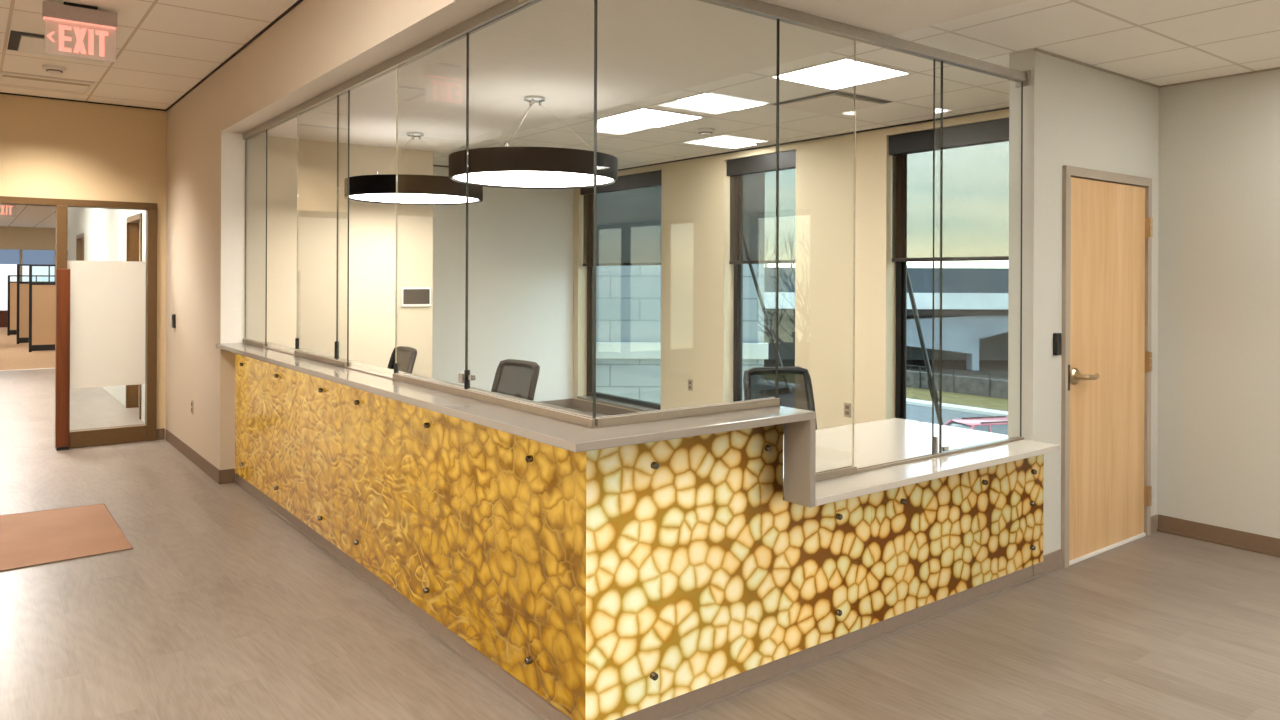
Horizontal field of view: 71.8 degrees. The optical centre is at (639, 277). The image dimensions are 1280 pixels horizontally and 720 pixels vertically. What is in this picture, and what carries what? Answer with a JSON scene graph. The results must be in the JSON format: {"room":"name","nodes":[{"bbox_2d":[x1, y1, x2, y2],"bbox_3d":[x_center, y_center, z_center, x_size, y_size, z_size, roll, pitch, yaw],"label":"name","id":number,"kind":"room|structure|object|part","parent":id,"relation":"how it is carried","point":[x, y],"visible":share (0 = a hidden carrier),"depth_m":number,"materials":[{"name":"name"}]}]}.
{"room":"office reception lobby","nodes":[
{"label":"office reception lobby","id":0,"kind":"room"},
{"bbox_2d":[0,310,6,326],"bbox_3d":[-17.956,1.243,27.202,6.800,0.500,0.200,0,0,-37],"label":"wall","id":1,"kind":"structure","parent":0,"point":[3,313],"depth_m":26.32,"materials":[{"name":"red paint"}]},
{"bbox_2d":[0,249,67,309],"bbox_3d":[-17.934,0.083,27.178,6.800,1.820,0.140,0,0,-37],"label":"window","id":2,"kind":"structure","parent":1,"relation":"in","point":[9,259],"depth_m":26.68,"materials":[{"name":"glass"}]},
{"bbox_2d":[0,264,53,309],"bbox_3d":[-17.965,0.303,27.218,6.800,1.380,0.040,0,0,-37],"label":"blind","id":3,"kind":"object","parent":2,"relation":"attached to","point":[5,269],"depth_m":26.55,"materials":[{"name":"fabric"}]},
{"bbox_2d":[0,327,54,369],"bbox_3d":[-13.583,1.612,21.823,7.230,0.198,15.660,0,0,-37],"label":"floor","id":4,"kind":"structure","parent":0,"point":[13,356],"depth_m":16.98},
{"bbox_2d":[7,275,54,335],"bbox_3d":[-15.778,0.726,23.114,1.220,1.553,0.070,0,0,-37],"label":"screen","id":5,"kind":"object","parent":4,"relation":"on","point":[12,286],"visible":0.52,"depth_m":22.78,"materials":[{"name":"beige fabric"}]},
{"bbox_3d":[-15.781,1.422,23.114,1.180,0.120,0.060,0,0,-37],"label":"kick plate","id":6,"kind":"part","parent":5,"relation":"part of","materials":[{"name":"black plastic"}]},
{"bbox_2d":[16,264,54,343],"bbox_3d":[-13.607,0.609,20.368,1.220,1.803,0.070,0,0,-37],"label":"screen","id":7,"kind":"object","parent":4,"relation":"on","point":[22,287],"visible":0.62,"depth_m":20.05,"materials":[{"name":"beige fabric"}]},
{"bbox_3d":[-13.611,1.431,20.368,1.180,0.120,0.060,0,0,-37],"label":"kick plate","id":8,"kind":"part","parent":7,"relation":"part of","materials":[{"name":"black plastic"}]},
{"bbox_2d":[29,265,55,351],"bbox_3d":[-11.890,0.631,18.282,1.220,1.773,0.070,0,0,-37],"label":"screen","id":9,"kind":"object","parent":4,"relation":"on","point":[41,295],"visible":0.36,"depth_m":18.02,"materials":[{"name":"beige fabric"}]},
{"bbox_3d":[-11.893,1.438,18.282,1.180,0.120,0.060,0,0,-37],"label":"kick plate","id":10,"kind":"part","parent":9,"relation":"part of","materials":[{"name":"black plastic"}]},
{"bbox_2d":[0,226,67,250],"bbox_3d":[-17.947,-1.167,27.202,6.800,0.680,0.200,0,0,-37],"label":"wall","id":11,"kind":"structure","parent":0,"point":[12,238],"depth_m":26.69,"materials":[{"name":"beige paint"}]},
{"bbox_2d":[0,204,67,227],"bbox_3d":[-11.655,-1.542,18.134,5.800,0.120,23.850,0,0,-37],"label":"ceiling","id":12,"kind":"structure","parent":0,"point":[21,215],"depth_m":21.79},
{"bbox_2d":[0,205,12,214],"bbox_3d":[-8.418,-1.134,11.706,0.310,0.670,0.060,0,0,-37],"label":"exit sign","id":13,"kind":"object","parent":12,"relation":"hanging from","point":[2,208],"visible":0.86,"depth_m":11.70,"materials":[{"name":"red plastic"}]},
{"bbox_2d":[0,94,166,428],"bbox_3d":[-5.643,-0.030,7.689,2.697,3.146,0.140,0,0,-37],"label":"wall","id":14,"kind":"structure","parent":0,"point":[50,148],"depth_m":8.07,"materials":[{"name":"beige paint"}]},
{"bbox_2d":[0,196,156,448],"bbox_3d":[-5.337,0.420,7.879,1.823,2.247,0.130,0,0,-37],"label":"door frame","id":15,"kind":"structure","parent":14,"relation":"in","point":[113,304],"depth_m":8.20,"materials":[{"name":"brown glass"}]},
{"bbox_2d":[156,428,164,439],"bbox_3d":[-4.568,1.494,8.420,0.075,0.105,0.008,0,0,-37],"label":"baseboard","id":16,"kind":"structure","parent":14,"relation":"attached to","point":[160,433],"depth_m":8.42,"materials":[{"name":"wood"}]},
{"bbox_2d":[0,0,297,109],"bbox_3d":[-1.211,-1.645,1.889,2.697,0.120,14.650,0,0,-37],"label":"ceiling","id":17,"kind":"structure","parent":0,"point":[164,48],"depth_m":6.08,"materials":[{"name":"tile"}]},
{"bbox_2d":[0,71,94,93],"bbox_3d":[-4.888,-1.595,7.279,0.630,0.010,0.560,0,0,-37],"label":"recessed light","id":18,"kind":"object","parent":17,"relation":"in","point":[6,78],"visible":1,"depth_m":7.28,"materials":[{"name":"white plastic"}]},
{"bbox_2d":[42,65,66,73],"bbox_3d":[-4.451,-1.572,6.724,0.156,0.048,0.156,0,0,-37],"label":"smoke detector","id":19,"kind":"object","parent":17,"relation":"attached to","point":[52,69],"visible":1,"depth_m":6.68,"materials":[{"name":"white plastic"}]},
{"bbox_2d":[7,30,103,62],"bbox_3d":[-4.018,-1.590,6.131,0.580,0.011,0.600,0,0,-37],"label":"ceiling vent","id":20,"kind":"object","parent":17,"relation":"in","point":[28,44],"visible":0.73,"depth_m":6.04,"materials":[{"name":"white metal"}]},
{"bbox_2d":[42,1,116,62],"bbox_3d":[-3.285,-1.439,5.191,0.368,0.306,0.084,0,0,-37],"label":"exit sign","id":21,"kind":"object","parent":17,"relation":"hanging from","point":[71,29],"visible":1,"depth_m":5.17,"materials":[{"name":"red plastic"}]},
{"bbox_3d":[-3.278,-1.387,5.186,0.354,0.202,0.008,0,0,-37],"label":"acrylic plate","id":22,"kind":"part","parent":21,"relation":"part of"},
{"bbox_2d":[68,67,235,480],"bbox_3d":[-6.851,-0.035,11.630,0.163,3.146,12.426,0,0,-37],"label":"wall","id":23,"kind":"structure","parent":0,"point":[203,373],"depth_m":7.46,"materials":[{"name":"beige paint"}]},
{"bbox_2d":[0,368,51,370],"bbox_3d":[-10.635,1.521,14.223,2.697,0.005,0.080,0,0,-37],"label":"trim","id":24,"kind":"structure","parent":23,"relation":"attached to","point":[39,368],"depth_m":14.58,"materials":[{"name":"white paint"}]},
{"bbox_2d":[76,233,83,260],"bbox_3d":[-9.251,0.407,14.760,0.178,2.243,1.140,0,0,-37],"label":"door","id":25,"kind":"structure","parent":23,"relation":"in","point":[79,238],"depth_m":15.13,"materials":[{"name":"brown wood"}]},
{"bbox_2d":[125,213,141,418],"bbox_3d":[-5.678,0.421,10.078,0.178,2.243,1.080,0,0,-37],"label":"door","id":26,"kind":"structure","parent":23,"relation":"in","point":[133,223],"depth_m":10.43,"materials":[{"name":"brown wood"}]},
{"bbox_2d":[0,0,302,110],"bbox_3d":[-2.174,-1.583,3.151,2.697,0.012,11.276,0,0,-37],"label":"trim","id":27,"kind":"structure","parent":23,"relation":"attached to","point":[294,5],"depth_m":7.12,"materials":[{"name":"metal"}]},
{"bbox_2d":[172,314,175,327],"bbox_3d":[-4.262,0.401,8.083,0.022,0.125,0.090,0,0,-37],"label":"card reader","id":28,"kind":"object","parent":23,"relation":"attached to","point":[173,315],"visible":1,"depth_m":8.05,"materials":[{"name":"black plastic"}]},
{"bbox_2d":[166,429,234,483],"bbox_3d":[-3.784,1.498,7.547,0.118,0.105,2.227,0,0,-37],"label":"baseboard","id":29,"kind":"structure","parent":23,"relation":"attached to","point":[225,476],"depth_m":7.09,"materials":[{"name":"brown rubber"}]},
{"bbox_2d":[220,131,244,343],"bbox_3d":[-3.081,-0.298,6.689,0.164,1.592,0.004,0,0,-37],"label":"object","id":30,"kind":"structure","parent":23,"relation":"attached to","point":[232,144],"depth_m":6.69,"materials":[{"name":"white paint"}]},
{"bbox_2d":[244,135,432,377],"bbox_3d":[-2.987,0.145,7.963,1.534,2.817,1.906,0,0,-37],"label":"wall","id":31,"kind":"structure","parent":0,"point":[372,226],"depth_m":7.14,"materials":[{"name":"beige paint"}]},
{"bbox_2d":[401,287,430,306],"bbox_3d":[-1.915,0.170,7.567,0.267,0.165,0.024,0,0,-37],"label":"tablet","id":32,"kind":"object","parent":31,"relation":"attached to","point":[410,296],"visible":1,"depth_m":7.56,"materials":[{"name":"white plastic"}]},
{"bbox_2d":[432,166,573,401],"bbox_3d":[-1.782,0.149,9.987,2.836,2.817,0.150,0,0,-37],"label":"wall","id":33,"kind":"structure","parent":0,"point":[520,241],"depth_m":10.07,"materials":[{"name":"white paint"}]},
{"bbox_2d":[433,107,1008,170],"bbox_3d":[0.129,-1.195,7.334,2.536,0.012,6.380,0,0,-37],"label":"trim","id":34,"kind":"structure","parent":33,"relation":"attached to","point":[1004,108],"depth_m":7.49,"materials":[{"name":"metal"}]},
{"bbox_2d":[540,398,637,414],"bbox_3d":[0.096,1.513,7.319,2.595,0.105,6.383,0,0,-37],"label":"baseboard","id":35,"kind":"structure","parent":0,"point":[566,403],"depth_m":10.36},
{"bbox_2d":[221,0,1026,151],"bbox_3d":[1.278,-1.351,2.294,1.753,0.548,12.274,0,0,-37],"label":"bulkhead","id":36,"kind":"structure","parent":0,"point":[646,49],"depth_m":4.53,"materials":[{"name":"beige paint"}]},
{"bbox_2d":[243,0,541,139],"bbox_3d":[-1.580,-1.067,4.876,0.044,0.047,4.707,0,0,-37],"label":"rail","id":37,"kind":"object","parent":36,"relation":"attached to","point":[506,8],"visible":1,"depth_m":4.24,"materials":[{"name":"metal"}]},
{"bbox_2d":[344,132,482,204],"bbox_3d":[-1.700,-0.838,6.682,1.010,0.502,1.010,0,0,-37],"label":"pendant","id":38,"kind":"object","parent":36,"relation":"hanging from","point":[412,189],"visible":0.88,"depth_m":6.31,"materials":[{"name":"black metal"}]},
{"bbox_2d":[349,193,478,202],"bbox_3d":[-1.700,-0.607,6.682,0.982,0.020,0.982,0,0,-37],"label":"diffuser","id":39,"kind":"object","parent":38,"relation":"attached to","point":[363,197],"depth_m":6.64,"materials":[{"name":"plastic"}]},
{"bbox_2d":[449,96,617,188],"bbox_3d":[-0.638,-0.834,5.341,1.010,0.502,1.010,0,0,-37],"label":"pendant","id":40,"kind":"object","parent":36,"relation":"hanging from","point":[499,167],"visible":0.98,"depth_m":5.01,"materials":[{"name":"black metal"}]},
{"bbox_2d":[454,171,612,186],"bbox_3d":[-0.639,-0.603,5.341,0.982,0.020,0.982,0,0,-37],"label":"diffuser","id":41,"kind":"object","parent":40,"relation":"attached to","point":[477,178],"depth_m":5.32,"materials":[{"name":"plastic"}]},
{"bbox_2d":[698,0,1030,87],"bbox_3d":[0.927,-1.050,3.829,2.759,0.081,0.080,0,0,-37],"label":"rail","id":42,"kind":"object","parent":36,"relation":"attached to","point":[754,7],"visible":1,"depth_m":3.86,"materials":[{"name":"metal"}]},
{"bbox_2d":[0,368,1279,719],"bbox_3d":[-1.906,1.657,6.519,7.230,0.200,22.840,0,0,-37],"label":"floor","id":43,"kind":"structure","parent":0,"point":[219,608],"depth_m":3.85,"materials":[{"name":"plastic"}]},
{"bbox_2d":[55,269,69,450],"bbox_3d":[-5.158,0.735,7.905,0.105,1.620,0.044,0,0,-37],"label":"post","id":44,"kind":"object","parent":43,"relation":"on","point":[62,406],"visible":1,"depth_m":7.89,"materials":[{"name":"red wood"}]},
{"bbox_2d":[0,504,133,571],"bbox_3d":[-3.861,1.545,5.134,1.441,0.008,1.447,0,0,-37],"label":"floor mat","id":45,"kind":"object","parent":43,"relation":"on","point":[27,539],"visible":1,"depth_m":5.27,"materials":[{"name":"brown carpet"}]},
{"bbox_2d":[387,346,416,373],"bbox_3d":[-2.064,1.055,6.873,0.602,1.002,0.650,0,0,-35],"label":"office chair","id":46,"kind":"object","parent":43,"relation":"on","point":[406,356],"visible":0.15,"depth_m":7.04,"materials":[{"name":"black plastic"}]},
{"bbox_2d":[491,359,539,400],"bbox_3d":[-0.991,1.059,5.762,0.602,1.002,0.650,0,0,-43],"label":"office chair","id":47,"kind":"object","parent":43,"relation":"on","point":[513,377],"visible":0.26,"depth_m":5.94,"materials":[{"name":"black plastic"}]},
{"bbox_2d":[234,353,1043,719],"bbox_3d":[-0.471,1.051,5.668,2.924,1.024,4.796,0,0,-37],"label":"reception desk","id":48,"kind":"object","parent":43,"relation":"on","point":[698,699],"depth_m":3.50,"materials":[{"name":"plastic"}]},
{"bbox_3d":[-2.376,1.007,5.784,0.036,0.948,2.296,0,0,-37],"label":"honeycomb panel","id":49,"kind":"part","parent":48,"relation":"part of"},
{"bbox_3d":[-0.931,1.013,3.891,0.036,0.948,2.460,0,0,-37],"label":"honeycomb panel","id":50,"kind":"part","parent":48,"relation":"part of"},
{"bbox_2d":[216,342,815,506],"bbox_3d":[-1.252,0.687,5.000,1.095,0.364,4.910,0,0,-37],"label":"countertop","id":51,"kind":"structure","parent":48,"relation":"on","point":[799,424],"depth_m":3.38,"materials":[{"name":"stone"}]},
{"bbox_2d":[243,339,268,347],"bbox_3d":[-2.832,0.484,6.509,0.038,0.030,0.591,0,0,-37],"label":"track","id":52,"kind":"object","parent":51,"relation":"on","point":[251,342],"visible":0.97,"depth_m":6.43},
{"bbox_2d":[245,130,266,342],"bbox_3d":[-2.827,-0.290,6.506,0.008,1.516,0.584,0,0,-37],"label":"sheet","id":53,"kind":"object","parent":52,"relation":"on","point":[266,130],"visible":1,"depth_m":6.28,"materials":[{"name":"glass"}]},
{"bbox_2d":[263,347,293,354],"bbox_3d":[-2.429,0.498,5.981,0.036,0.006,0.733,0,0,-37],"label":"track","id":54,"kind":"object","parent":51,"relation":"on","point":[270,348],"visible":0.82,"depth_m":5.97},
{"bbox_2d":[294,350,350,367],"bbox_3d":[-1.917,0.488,5.310,0.038,0.030,0.952,0,0,-37],"label":"track","id":55,"kind":"object","parent":51,"relation":"on","point":[299,353],"visible":0.98,"depth_m":5.23,"materials":[{"name":"metal"}]},
{"bbox_2d":[295,115,338,358],"bbox_3d":[-1.970,-0.286,5.383,0.024,1.516,0.769,0,0,-37],"label":"sheet","id":56,"kind":"object","parent":55,"relation":"on","point":[296,338],"visible":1,"depth_m":5.69,"materials":[{"name":"clear glass"}]},
{"bbox_2d":[336,90,349,361],"bbox_3d":[-1.680,-0.285,5.003,0.008,1.516,0.180,0,0,-37],"label":"sheet","id":57,"kind":"object","parent":55,"relation":"on","point":[348,90],"visible":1,"depth_m":4.93,"materials":[{"name":"glass"}]},
{"bbox_2d":[345,366,391,378],"bbox_3d":[-1.419,0.502,4.657,0.036,0.006,0.687,0,0,-37],"label":"track","id":58,"kind":"object","parent":51,"relation":"on","point":[350,367],"visible":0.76,"depth_m":4.63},
{"bbox_2d":[392,373,600,427],"bbox_3d":[-0.678,0.493,3.687,0.038,0.030,1.750,0,0,-37],"label":"track","id":59,"kind":"object","parent":51,"relation":"on","point":[553,413],"visible":1,"depth_m":3.44,"materials":[{"name":"metal"}]},
{"bbox_2d":[394,40,466,388],"bbox_3d":[-0.972,-0.282,4.075,0.024,1.516,0.773,0,0,-37],"label":"sheet","id":60,"kind":"object","parent":59,"relation":"on","point":[396,365],"visible":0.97,"depth_m":4.38,"materials":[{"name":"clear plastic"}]},
{"bbox_3d":[-0.972,-0.282,4.075,0.008,1.516,0.765,0,0,-37],"label":"pane","id":61,"kind":"part","parent":60,"relation":"part of","materials":[{"name":"clear glass"}]},
{"bbox_2d":[464,0,596,418],"bbox_3d":[-0.444,-0.280,3.383,0.024,1.516,0.959,0,0,-37],"label":"sheet","id":62,"kind":"object","parent":59,"relation":"on","point":[467,377],"visible":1,"depth_m":3.00,"materials":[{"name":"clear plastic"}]},
{"bbox_2d":[596,397,779,426],"bbox_3d":[0.202,0.496,3.280,0.868,0.030,0.038,0,0,-37],"label":"track","id":63,"kind":"object","parent":51,"relation":"on","point":[622,419],"visible":0.99,"depth_m":3.24,"materials":[{"name":"metal"}]},
{"bbox_2d":[595,19,778,417],"bbox_3d":[0.199,-0.278,3.275,0.881,1.516,0.008,0,0,-37],"label":"sheet","id":64,"kind":"object","parent":63,"relation":"on","point":[777,19],"visible":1,"depth_m":3.54,"materials":[{"name":"glass"}]},
{"bbox_3d":[0.618,0.710,3.425,0.032,0.334,0.137,0,0,-37],"label":"panel","id":65,"kind":"part","parent":51,"relation":"part of","materials":[{"name":"stone"}]},
{"bbox_3d":[0.415,1.018,3.350,1.467,0.948,0.036,0,0,-37],"label":"honeycomb panel","id":66,"kind":"part","parent":48,"relation":"part of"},
{"bbox_2d":[783,418,1059,505],"bbox_3d":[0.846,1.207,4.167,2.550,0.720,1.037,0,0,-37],"label":"countertop","id":67,"kind":"structure","parent":48,"relation":"on","point":[887,440],"depth_m":4.28,"materials":[{"name":"stone"}]},
{"bbox_2d":[783,465,856,487],"bbox_3d":[0.737,0.832,3.689,0.474,0.030,0.038,0,0,-37],"label":"track","id":68,"kind":"object","parent":67,"relation":"on","point":[846,470],"visible":0.51,"depth_m":3.74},
{"bbox_2d":[777,19,855,465],"bbox_3d":[0.740,-0.108,3.689,0.475,1.850,0.008,0,0,-37],"label":"sheet","id":69,"kind":"object","parent":68,"relation":"on","point":[779,19],"visible":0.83,"depth_m":3.83,"materials":[{"name":"glass"}]},
{"bbox_2d":[857,436,1023,472],"bbox_3d":[1.466,0.844,4.246,1.357,0.012,0.038,0,0,-37],"label":"track","id":70,"kind":"object","parent":67,"relation":"on","point":[997,442],"visible":0.81,"depth_m":4.18,"materials":[{"name":"metal"}]},
{"bbox_2d":[932,59,941,453],"bbox_3d":[1.411,-0.097,4.201,0.060,1.868,0.024,0,0,-37],"label":"sheet","id":71,"kind":"object","parent":70,"relation":"on","point":[934,438],"visible":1,"depth_m":4.19,"materials":[{"name":"glass"}]},
{"bbox_2d":[941,61,1022,452],"bbox_3d":[1.724,-0.096,4.439,0.717,1.868,0.024,0,0,-37],"label":"sheet","id":72,"kind":"object","parent":70,"relation":"on","point":[943,448],"visible":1,"depth_m":4.65,"materials":[{"name":"clear glass"}]},
{"bbox_3d":[1.567,1.190,4.229,1.425,0.615,0.034,0,0,-37],"label":"honeycomb panel","id":73,"kind":"part","parent":48,"relation":"part of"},
{"bbox_2d":[743,366,816,434],"bbox_3d":[0.915,1.068,5.335,0.650,1.002,0.602,0,0,-13],"label":"office chair","id":74,"kind":"object","parent":43,"relation":"on","point":[795,390],"visible":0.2,"depth_m":5.57,"materials":[{"name":"black plastic"}]},
{"bbox_2d":[573,109,1008,429],"bbox_3d":[1.228,0.162,8.177,0.244,2.817,6.380,0,0,-37],"label":"wall","id":75,"kind":"structure","parent":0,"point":[697,275],"depth_m":7.67,"materials":[{"name":"beige paint"}]},
{"bbox_2d":[577,266,660,411],"bbox_3d":[-0.181,0.153,9.982,0.208,2.583,1.580,0,0,-37],"label":"window","id":76,"kind":"structure","parent":75,"relation":"attached to","point":[614,400],"depth_m":10.58,"materials":[{"name":"black metal"}]},
{"bbox_3d":[-0.216,1.432,9.959,0.133,0.024,1.580,0,0,-37],"label":"sill","id":77,"kind":"part","parent":76,"relation":"part of","materials":[{"name":"stone"}]},
{"bbox_2d":[580,170,661,265],"bbox_3d":[-0.207,-0.632,9.960,0.080,1.003,1.572,0,0,-37],"label":"roller blind","id":78,"kind":"object","parent":75,"relation":"attached to","point":[628,230],"visible":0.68,"depth_m":9.88,"materials":[{"name":"grey fabric"}]},
{"bbox_2d":[688,379,692,390],"bbox_3d":[0.506,1.086,8.910,0.009,0.116,0.074,0,0,-37],"label":"wall outlet","id":79,"kind":"object","parent":75,"relation":"attached to","point":[690,381],"visible":1,"depth_m":8.90,"materials":[{"name":"plastic"}]},
{"bbox_2d":[733,264,742,401],"bbox_3d":[1.165,0.158,8.217,0.208,2.583,0.920,0,0,-37],"label":"window","id":80,"kind":"structure","parent":75,"relation":"attached to","point":[738,268],"depth_m":8.57,"materials":[{"name":"black metal"}]},
{"bbox_2d":[727,150,795,263],"bbox_3d":[1.140,-0.627,8.195,0.080,1.003,0.912,0,0,-37],"label":"roller blind","id":81,"kind":"object","parent":75,"relation":"attached to","point":[753,178],"visible":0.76,"depth_m":8.19,"materials":[{"name":"grey fabric"}]},
{"bbox_2d":[748,264,782,366],"bbox_3d":[1.078,0.176,8.897,0.390,1.928,0.867,0,0,-37],"label":"rod","id":82,"kind":"object","parent":75,"relation":"attached to","point":[750,265],"visible":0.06,"depth_m":8.93,"materials":[{"name":"metal"}]},
{"bbox_2d":[844,403,850,417],"bbox_3d":[1.716,1.100,7.324,0.009,0.116,0.074,0,0,-37],"label":"wall outlet","id":83,"kind":"object","parent":75,"relation":"attached to","point":[847,406],"visible":1,"depth_m":7.32,"materials":[{"name":"plastic"}]},
{"bbox_2d":[895,262,906,418],"bbox_3d":[2.444,0.163,6.542,0.208,2.583,1.365,0,0,-37],"label":"window frame","id":84,"kind":"structure","parent":75,"relation":"attached to","point":[901,267],"depth_m":7.07,"materials":[{"name":"black metal"}]},
{"bbox_2d":[907,268,943,424],"bbox_3d":[2.226,0.442,7.390,0.389,1.845,0.538,0,0,-37],"label":"rod","id":85,"kind":"object","parent":75,"relation":"attached to","point":[909,286],"visible":0.63,"depth_m":7.45,"materials":[{"name":"metal"}]},
{"bbox_2d":[889,118,1008,261],"bbox_3d":[2.418,-0.622,6.520,0.080,1.003,1.357,0,0,-37],"label":"roller blind","id":86,"kind":"object","parent":75,"relation":"attached to","point":[975,227],"visible":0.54,"depth_m":6.60,"materials":[{"name":"grey fabric"}]},
{"bbox_2d":[433,0,1279,168],"bbox_3d":[2.523,-1.252,4.456,2.850,0.120,14.200,0,0,-37],"label":"ceiling","id":87,"kind":"structure","parent":0,"point":[1157,42],"depth_m":5.04,"materials":[{"name":"tile"}]},
{"bbox_2d":[597,107,706,127],"bbox_3d":[0.077,-1.199,6.672,0.600,0.006,0.600,0,0,-37],"label":"recessed light","id":88,"kind":"object","parent":87,"relation":"in","point":[646,117],"visible":0.92,"depth_m":6.64,"materials":[{"name":"white plastic"}]},
{"bbox_2d":[696,128,714,135],"bbox_3d":[0.531,-1.174,7.166,0.156,0.048,0.156,0,0,-37],"label":"smoke detector","id":89,"kind":"object","parent":87,"relation":"attached to","point":[702,131],"visible":1,"depth_m":7.12,"materials":[{"name":"white plastic"}]},
{"bbox_3d":[0.531,-1.187,7.166,0.156,0.022,0.156,0,0,-37],"label":"mounting plate","id":90,"kind":"part","parent":89,"relation":"part of","materials":[{"name":"white plastic"}]},
{"bbox_2d":[672,92,770,110],"bbox_3d":[0.559,-1.197,6.040,0.600,0.006,0.340,0,0,-37],"label":"recessed light","id":91,"kind":"object","parent":87,"relation":"in","point":[708,99],"visible":1,"depth_m":6.03,"materials":[{"name":"white plastic"}]},
{"bbox_2d":[685,137,760,148],"bbox_3d":[0.742,-1.196,7.902,0.600,0.006,0.340,0,0,-37],"label":"recessed light","id":92,"kind":"object","parent":87,"relation":"in","point":[716,142],"visible":1,"depth_m":7.91,"materials":[{"name":"white plastic"}]},
{"bbox_2d":[772,91,890,114],"bbox_3d":[1.312,-1.190,6.067,0.580,0.011,0.570,0,0,-37],"label":"ceiling vent","id":93,"kind":"object","parent":87,"relation":"in","point":[833,103],"visible":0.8,"depth_m":6.03,"materials":[{"name":"beige metal"}]},
{"bbox_2d":[767,57,913,90],"bbox_3d":[1.181,-1.194,5.225,0.600,0.006,0.600,0,0,-37],"label":"recessed light","id":94,"kind":"object","parent":87,"relation":"in","point":[837,74],"visible":1,"depth_m":5.21,"materials":[{"name":"white plastic"}]},
{"bbox_2d":[1008,49,1158,554],"bbox_3d":[2.600,0.182,5.122,1.478,2.787,0.139,0,0,-37],"label":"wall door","id":95,"kind":"structure","parent":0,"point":[1077,115],"depth_m":4.73,"materials":[{"name":"white paint"}]},
{"bbox_2d":[1053,333,1061,355],"bbox_3d":[2.239,0.359,4.748,0.056,0.120,0.024,0,0,-37],"label":"card reader","id":96,"kind":"object","parent":95,"relation":"attached to","point":[1057,337],"visible":1,"depth_m":4.73,"materials":[{"name":"black plastic"}]},
{"bbox_2d":[1033,514,1157,576],"bbox_3d":[2.635,1.525,5.061,1.468,0.102,0.008,0,0,-37],"label":"baseboard","id":97,"kind":"structure","parent":95,"relation":"attached to","point":[1052,561],"depth_m":4.73,"materials":[{"name":"rubber"}]},
{"bbox_2d":[1061,165,1152,567],"bbox_3d":[2.682,0.486,5.138,1.045,2.183,0.242,0,0,-37],"label":"door","id":98,"kind":"structure","parent":95,"relation":"attached to","point":[1106,488],"depth_m":5.08,"materials":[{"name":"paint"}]},
{"bbox_3d":[2.329,0.544,4.800,0.018,0.140,0.002,0,0,-37],"label":"strike plate","id":99,"kind":"part","parent":98,"relation":"part of","materials":[{"name":"grey metal"}]},
{"bbox_3d":[2.473,0.546,4.873,0.176,0.035,0.074,0,0,-37],"label":"lever handle","id":100,"kind":"part","parent":98,"relation":"part of","materials":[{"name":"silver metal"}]},
{"bbox_2d":[1157,69,1279,538],"bbox_3d":[5.562,0.179,2.660,0.246,2.817,7.650,0,0,-37],"label":"wall","id":101,"kind":"structure","parent":0,"point":[1218,415],"depth_m":5.24,"materials":[{"name":"white paint"}]},
{"bbox_2d":[1034,48,1279,87],"bbox_3d":[4.925,-1.177,2.082,1.478,0.010,7.510,0,0,-37],"label":"trim","id":102,"kind":"structure","parent":101,"relation":"attached to","point":[1035,49],"depth_m":5.13,"materials":[{"name":"paint"}]},
{"bbox_2d":[1157,514,1279,556],"bbox_3d":[5.495,1.538,2.520,0.022,0.105,7.502,0,0,-37],"label":"baseboard","id":103,"kind":"structure","parent":101,"relation":"attached to","point":[1257,543],"depth_m":5.22,"materials":[{"name":"brown rubber"}]},
{"label":"outside","id":104,"kind":"structure","parent":0,"visible":0},
{"bbox_2d":[764,359,1007,379],"bbox_3d":[39.084,6.892,70.616,135.400,0.300,180.000,0,0,-37],"label":"ground","id":105,"kind":"structure","parent":104,"point":[999,367],"depth_m":66.06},
{"bbox_2d":[596,264,767,403],"bbox_3d":[-0.010,2.335,12.111,3.473,8.500,0.380,0,0,0],"label":"wall","id":106,"kind":"structure","parent":105,"relation":"on","point":[628,298],"depth_m":12.00,"materials":[{"name":"concrete"}]},
{"bbox_2d":[764,267,1008,369],"bbox_3d":[7.984,2.950,68.405,104.000,7.334,12.000,0,0,0],"label":"building","id":107,"kind":"structure","parent":105,"relation":"on","point":[975,301],"depth_m":63.01,"materials":[{"name":"concrete"}]},
{"bbox_2d":[906,387,1007,410],"bbox_3d":[13.844,6.556,51.356,4.100,0.170,180.000,0,0,-37],"label":"lawn","id":108,"kind":"structure","parent":105,"relation":"on","point":[1001,404],"depth_m":46.94,"materials":[{"name":"green plant"}]},
{"bbox_2d":[906,365,1007,398],"bbox_3d":[25.650,5.938,39.608,0.584,1.500,43.000,0,0,-37],"label":"wall","id":109,"kind":"structure","parent":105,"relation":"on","point":[988,387],"depth_m":49.31,"materials":[{"name":"concrete"}]},
{"bbox_3d":[16.286,5.825,51.456,0.070,1.350,0.061,0,0,-22],"label":"post","id":110,"kind":"part","parent":109,"relation":"part of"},
{"bbox_3d":[25.448,5.227,39.452,0.039,0.039,43.000,0,0,-37],"label":"rail","id":111,"kind":"part","parent":109,"relation":"part of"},
{"bbox_2d":[906,398,1007,416],"bbox_3d":[11.856,6.553,49.840,0.900,0.160,180.000,0,0,-37],"label":"kerb","id":112,"kind":"object","parent":105,"relation":"on","point":[984,411],"depth_m":44.05,"materials":[{"name":"concrete"}]},
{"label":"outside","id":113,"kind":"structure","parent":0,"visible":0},
{"bbox_2d":[906,404,991,423],"bbox_3d":[-0.268,6.579,40.589,29.600,0.010,180.000,0,0,-37],"label":"road","id":114,"kind":"structure","parent":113,"point":[913,412],"depth_m":42.73,"materials":[{"name":"asphalt"}]},
{"bbox_2d":[944,416,1007,434],"bbox_3d":[11.631,5.791,30.791,4.670,1.660,1.880,0,0,-15],"label":"parked car","id":115,"kind":"object","parent":114,"relation":"on","point":[993,424],"visible":0.12,"depth_m":30.45,"materials":[{"name":"red paint"}]}
]}

